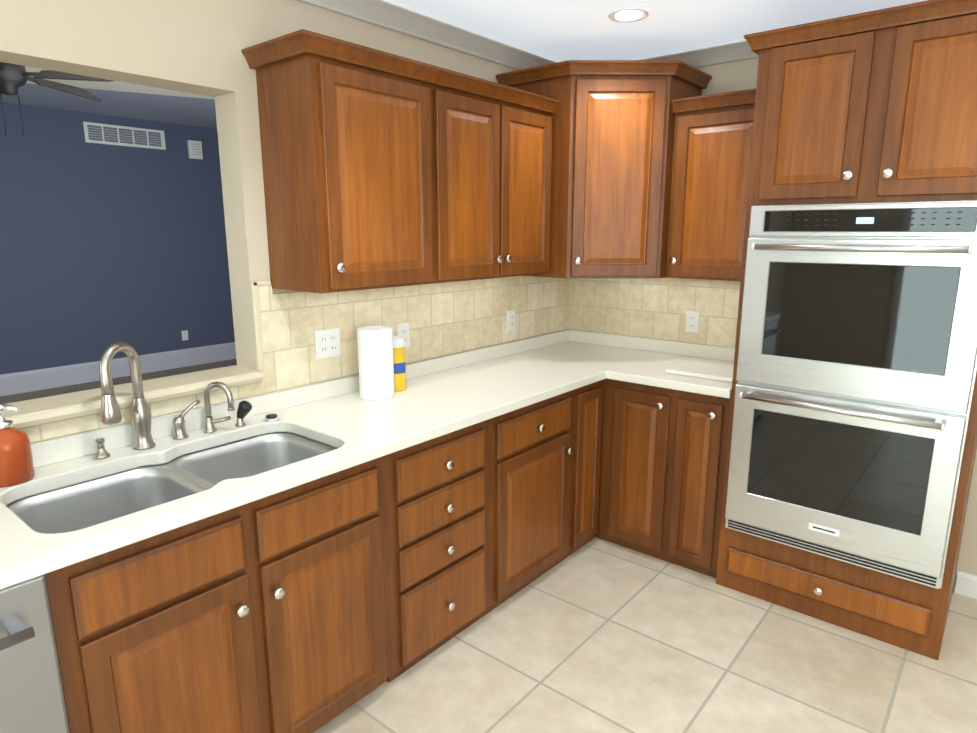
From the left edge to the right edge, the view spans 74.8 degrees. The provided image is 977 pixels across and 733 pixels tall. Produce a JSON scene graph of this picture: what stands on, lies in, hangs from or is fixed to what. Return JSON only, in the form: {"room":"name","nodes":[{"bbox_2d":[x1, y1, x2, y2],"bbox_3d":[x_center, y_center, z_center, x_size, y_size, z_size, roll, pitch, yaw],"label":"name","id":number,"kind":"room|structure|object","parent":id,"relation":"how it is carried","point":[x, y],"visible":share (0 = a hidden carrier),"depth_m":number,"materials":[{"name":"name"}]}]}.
{"room":"kitchen","nodes":[
{"label":"kitchen","id":0,"kind":"room"},
{"bbox_2d":[0,66,216,128],"bbox_3d":[-3.027,-2.007,3.562,5.400,0.100,11.500,10,15,39],"label":"ceiling","id":1,"kind":"structure","parent":0,"point":[129,100],"depth_m":5.91,"materials":[{"name":"grey paint"}]},
{"bbox_2d":[0,62,112,135],"bbox_3d":[-2.937,-1.702,3.850,1.282,0.615,1.274,10,15,39],"label":"ceiling fan","id":2,"kind":"object","parent":1,"relation":"hanging from","point":[14,78],"visible":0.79,"depth_m":3.85,"materials":[{"name":"black metal"}]},
{"bbox_2d":[0,102,234,374],"bbox_3d":[-5.144,-0.976,5.574,0.100,2.750,11.700,10,15,39],"label":"wall","id":3,"kind":"structure","parent":0,"point":[103,247],"depth_m":6.75,"materials":[{"name":"blue paint"}]},
{"bbox_2d":[0,342,235,395],"bbox_3d":[-5.100,0.274,5.802,0.014,0.210,11.500,10,15,39],"label":"baseboard","id":4,"kind":"structure","parent":3,"relation":"attached to","point":[34,380],"depth_m":6.88,"materials":[{"name":"grey paint"}]},
{"bbox_2d":[83,121,165,149],"bbox_3d":[-3.842,-2.443,6.776,0.016,0.200,0.800,10,15,39],"label":"air vent","id":5,"kind":"object","parent":3,"relation":"in","point":[100,133],"visible":1,"depth_m":6.75,"materials":[{"name":"white plastic"}]},
{"bbox_2d":[181,330,188,340],"bbox_3d":[-3.584,-0.366,7.542,0.008,0.115,0.072,10,15,39],"label":"electrical outlet","id":6,"kind":"object","parent":3,"relation":"attached to","point":[184,335],"visible":1,"depth_m":7.54,"materials":[{"name":"white plastic"}]},
{"bbox_2d":[187,140,202,159],"bbox_3d":[-3.366,-2.489,7.332,0.043,0.200,0.150,10,15,39],"label":"door chime","id":7,"kind":"object","parent":3,"relation":"attached to","point":[195,149],"visible":0.98,"depth_m":7.31,"materials":[{"name":"white plastic"}]},
{"bbox_2d":[0,0,566,443],"bbox_3d":[-2.118,0.015,0.898,0.140,2.750,8.000,10,15,39],"label":"wall","id":8,"kind":"structure","parent":0,"point":[192,46],"depth_m":2.12,"materials":[{"name":"beige paint"}]},
{"bbox_2d":[3,365,262,428],"bbox_3d":[-1.884,0.274,1.220,0.187,0.040,3.100,10,15,39],"label":"window sill","id":9,"kind":"structure","parent":8,"relation":"attached to","point":[46,410],"depth_m":2.03,"materials":[{"name":"beige"}]},
{"bbox_2d":[250,280,270,370],"bbox_3d":[-0.822,-0.150,2.337,0.016,0.325,0.076,10,15,39],"label":"trim","id":10,"kind":"structure","parent":8,"relation":"attached to","point":[257,323],"depth_m":2.31,"materials":[{"name":"beige stone"}]},
{"bbox_2d":[19,276,570,442],"bbox_3d":[-1.166,-0.011,1.945,0.011,0.397,5.200,10,15,39],"label":"tile backsplash","id":11,"kind":"structure","parent":8,"relation":"attached to","point":[445,318],"depth_m":2.75,"materials":[{"name":"tile"}]},
{"bbox_2d":[315,328,340,359],"bbox_3d":[-0.642,-0.092,2.559,0.008,0.115,0.118,10,15,39],"label":"electrical outlet","id":12,"kind":"object","parent":11,"relation":"attached to","point":[327,343],"visible":1,"depth_m":2.55,"materials":[{"name":"white plastic"}]},
{"bbox_2d":[397,322,409,347],"bbox_3d":[-0.381,-0.138,2.873,0.008,0.115,0.072,10,15,39],"label":"electrical outlet","id":13,"kind":"object","parent":11,"relation":"attached to","point":[403,329],"visible":0.67,"depth_m":2.87,"materials":[{"name":"white plastic"}]},
{"bbox_2d":[506,309,514,331],"bbox_3d":[0.123,-0.249,3.471,0.008,0.115,0.072,10,15,39],"label":"electrical outlet","id":14,"kind":"object","parent":11,"relation":"attached to","point":[510,320],"visible":1,"depth_m":3.46,"materials":[{"name":"white plastic"}]},
{"bbox_2d":[242,29,438,292],"bbox_3d":[-0.507,-0.695,2.338,0.350,0.802,0.588,10,15,39],"label":"upper cabinet","id":15,"kind":"object","parent":8,"relation":"attached to","point":[345,131],"visible":0.98,"depth_m":2.19,"materials":[{"name":"brown wood"}]},
{"bbox_2d":[297,0,556,69],"bbox_3d":[-1.353,-1.149,1.398,0.107,0.059,5.900,10,15,39],"label":"crown molding","id":16,"kind":"structure","parent":8,"relation":"attached to","point":[398,18],"depth_m":2.70,"materials":[{"name":"white paint"}]},
{"bbox_2d":[430,67,559,283],"bbox_3d":[-0.060,-0.807,2.866,0.350,0.802,0.813,10,15,39],"label":"upper cabinet","id":17,"kind":"object","parent":8,"relation":"attached to","point":[491,154],"visible":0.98,"depth_m":2.71,"materials":[{"name":"brown wood"}]},
{"bbox_2d":[0,359,976,732],"bbox_3d":[-1.256,1.038,2.708,10.000,0.003,11.500,10,15,39],"label":"floor","id":18,"kind":"structure","parent":0,"point":[596,635],"depth_m":2.35,"materials":[{"name":"tile"}]},
{"bbox_2d":[0,574,69,732],"bbox_3d":[-1.334,0.872,1.378,0.646,0.873,0.604,10,15,39],"label":"dishwasher","id":19,"kind":"object","parent":18,"relation":"on","point":[32,700],"visible":0.94,"depth_m":1.34,"materials":[{"name":"silver metal"}]},
{"bbox_2d":[45,456,391,732],"bbox_3d":[-0.854,0.744,1.983,0.635,0.874,0.954,10,15,39],"label":"base cabinet","id":20,"kind":"object","parent":18,"relation":"on","point":[270,614],"visible":0.96,"depth_m":1.73,"materials":[{"name":"brown wood"}]},
{"bbox_2d":[384,420,488,682],"bbox_3d":[-0.379,0.625,2.545,0.635,0.874,0.534,10,15,39],"label":"base cabinet","id":21,"kind":"object","parent":18,"relation":"on","point":[437,500],"visible":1,"depth_m":2.32,"materials":[{"name":"brown wood"}]},
{"bbox_2d":[485,390,572,614],"bbox_3d":[-0.013,0.533,2.976,0.635,0.874,0.609,10,15,39],"label":"base cabinet","id":22,"kind":"object","parent":18,"relation":"on","point":[530,450],"depth_m":2.75,"materials":[{"name":"brown wood"}]},
{"bbox_2d":[565,380,602,557],"bbox_3d":[0.259,0.461,3.317,0.610,0.874,0.273,10,15,39],"label":"base cabinet","id":23,"kind":"object","parent":18,"relation":"on","point":[585,454],"visible":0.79,"depth_m":3.10,"materials":[{"name":"brown wood"}]},
{"bbox_2d":[596,379,730,577],"bbox_3d":[0.757,0.436,3.434,1.222,0.874,0.635,10,15,39],"label":"base cabinet","id":24,"kind":"object","parent":18,"relation":"on","point":[662,466],"visible":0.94,"depth_m":3.01,"materials":[{"name":"brown wood"}]},
{"bbox_2d":[0,329,659,589],"bbox_3d":[-0.406,0.259,2.424,0.630,0.330,3.576,10,15,39],"label":"countertop","id":25,"kind":"structure","parent":24,"relation":"on","point":[72,501],"depth_m":2.09,"materials":[{"name":"white stone"}]},
{"bbox_2d":[0,404,34,487],"bbox_3d":[-1.291,0.204,1.705,0.108,0.214,0.108,10,15,39],"label":"soap bottle","id":26,"kind":"object","parent":25,"relation":"on","point":[16,464],"visible":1,"depth_m":1.69,"materials":[{"name":"orange plastic"}]},
{"bbox_2d":[94,342,280,458],"bbox_3d":[-0.952,0.064,2.056,0.129,0.342,0.596,10,15,39],"label":"faucet set","id":27,"kind":"object","parent":25,"relation":"on","point":[140,414],"visible":1,"depth_m":1.95,"materials":[{"name":"silver metal"}]},
{"bbox_2d":[357,326,394,399],"bbox_3d":[-0.455,-0.016,2.583,0.140,0.280,0.140,10,15,39],"label":"paper towel roll","id":28,"kind":"object","parent":25,"relation":"on","point":[375,363],"visible":1,"depth_m":2.53,"materials":[{"name":"white paper"}]},
{"bbox_2d":[393,336,405,390],"bbox_3d":[-0.391,-0.013,2.702,0.084,0.225,0.084,10,15,39],"label":"wipes canister","id":29,"kind":"object","parent":25,"relation":"on","point":[399,345],"visible":0.6,"depth_m":2.67,"materials":[{"name":"yellow plastic"}]},
{"bbox_2d":[608,340,734,397],"bbox_3d":[1.002,-0.004,3.132,0.587,0.110,0.630,10,15,39],"label":"countertop","id":30,"kind":"structure","parent":24,"relation":"on","point":[648,364],"depth_m":3.26,"materials":[{"name":"white stone"}]},
{"bbox_2d":[665,360,733,382],"bbox_3d":[1.059,0.022,3.028,0.347,0.020,0.270,10,15,39],"label":"cutting board","id":31,"kind":"object","parent":30,"relation":"on","point":[711,371],"visible":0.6,"depth_m":3.00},
{"bbox_2d":[716,0,976,659],"bbox_3d":[1.544,-0.126,2.631,0.934,2.307,0.665,10,15,39],"label":"tall cabinet","id":32,"kind":"object","parent":18,"relation":"on","point":[878,106],"visible":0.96,"depth_m":2.32,"materials":[{"name":"brown wood"}]},
{"bbox_2d":[725,201,976,588],"bbox_3d":[1.502,0.049,2.616,0.788,1.378,0.664,10,15,39],"label":"double oven","id":33,"kind":"object","parent":32,"relation":"in","point":[856,366],"visible":1,"depth_m":2.37,"materials":[{"name":"silver metal"}]},
{"bbox_2d":[386,0,926,61],"bbox_3d":[0.345,-0.922,-0.059,4.600,0.100,6.000,10,15,39],"label":"ceiling","id":34,"kind":"structure","parent":0,"point":[559,30],"depth_m":2.68,"materials":[{"name":"white paint"}]},
{"bbox_2d":[608,9,648,22],"bbox_3d":[0.573,-1.434,2.613,0.164,0.004,0.164,10,15,39],"label":"recessed light","id":35,"kind":"object","parent":34,"relation":"in","point":[626,17],"visible":1,"depth_m":2.61,"materials":[{"name":"white paint"}]},
{"bbox_2d":[579,57,976,590],"bbox_3d":[2.243,-0.324,2.522,4.740,2.740,0.120,10,15,39],"label":"wall","id":36,"kind":"structure","parent":0,"point":[738,75],"depth_m":3.04,"materials":[{"name":"beige paint"}]},
{"bbox_2d":[496,60,711,277],"bbox_3d":[0.572,-0.957,3.249,0.805,0.977,0.710,10,15,39],"label":"upper cabinet","id":37,"kind":"object","parent":36,"relation":"attached to","point":[613,122],"visible":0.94,"depth_m":3.01,"materials":[{"name":"brown wood"}]},
{"bbox_2d":[567,278,740,347],"bbox_3d":[0.968,-0.327,3.514,1.198,0.363,0.011,10,15,39],"label":"tile backsplash","id":38,"kind":"structure","parent":36,"relation":"attached to","point":[652,308],"depth_m":3.54,"materials":[{"name":"tile"}]},
{"bbox_2d":[685,311,699,332],"bbox_3d":[1.090,-0.238,3.417,0.072,0.115,0.008,10,15,39],"label":"electrical outlet","id":39,"kind":"object","parent":38,"relation":"attached to","point":[692,322],"visible":1,"depth_m":3.41,"materials":[{"name":"white plastic"}]},
{"bbox_2d":[638,40,758,67],"bbox_3d":[2.271,-1.307,2.140,4.480,0.059,0.107,10,15,39],"label":"crown molding","id":40,"kind":"structure","parent":36,"relation":"attached to","point":[738,50],"depth_m":3.09,"materials":[{"name":"white paint"}]},
{"bbox_2d":[666,88,755,280],"bbox_3d":[1.140,-0.832,3.033,0.466,0.822,0.350,10,15,39],"label":"upper cabinet","id":41,"kind":"object","parent":36,"relation":"attached to","point":[712,143],"visible":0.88,"depth_m":2.94,"materials":[{"name":"brown wood"}]},
{"bbox_2d":[954,571,976,598],"bbox_3d":[3.053,1.124,2.054,2.525,0.100,0.014,10,15,39],"label":"baseboard","id":42,"kind":"structure","parent":36,"relation":"attached to","point":[966,584],"depth_m":2.81,"materials":[{"name":"white paint"}]}
]}

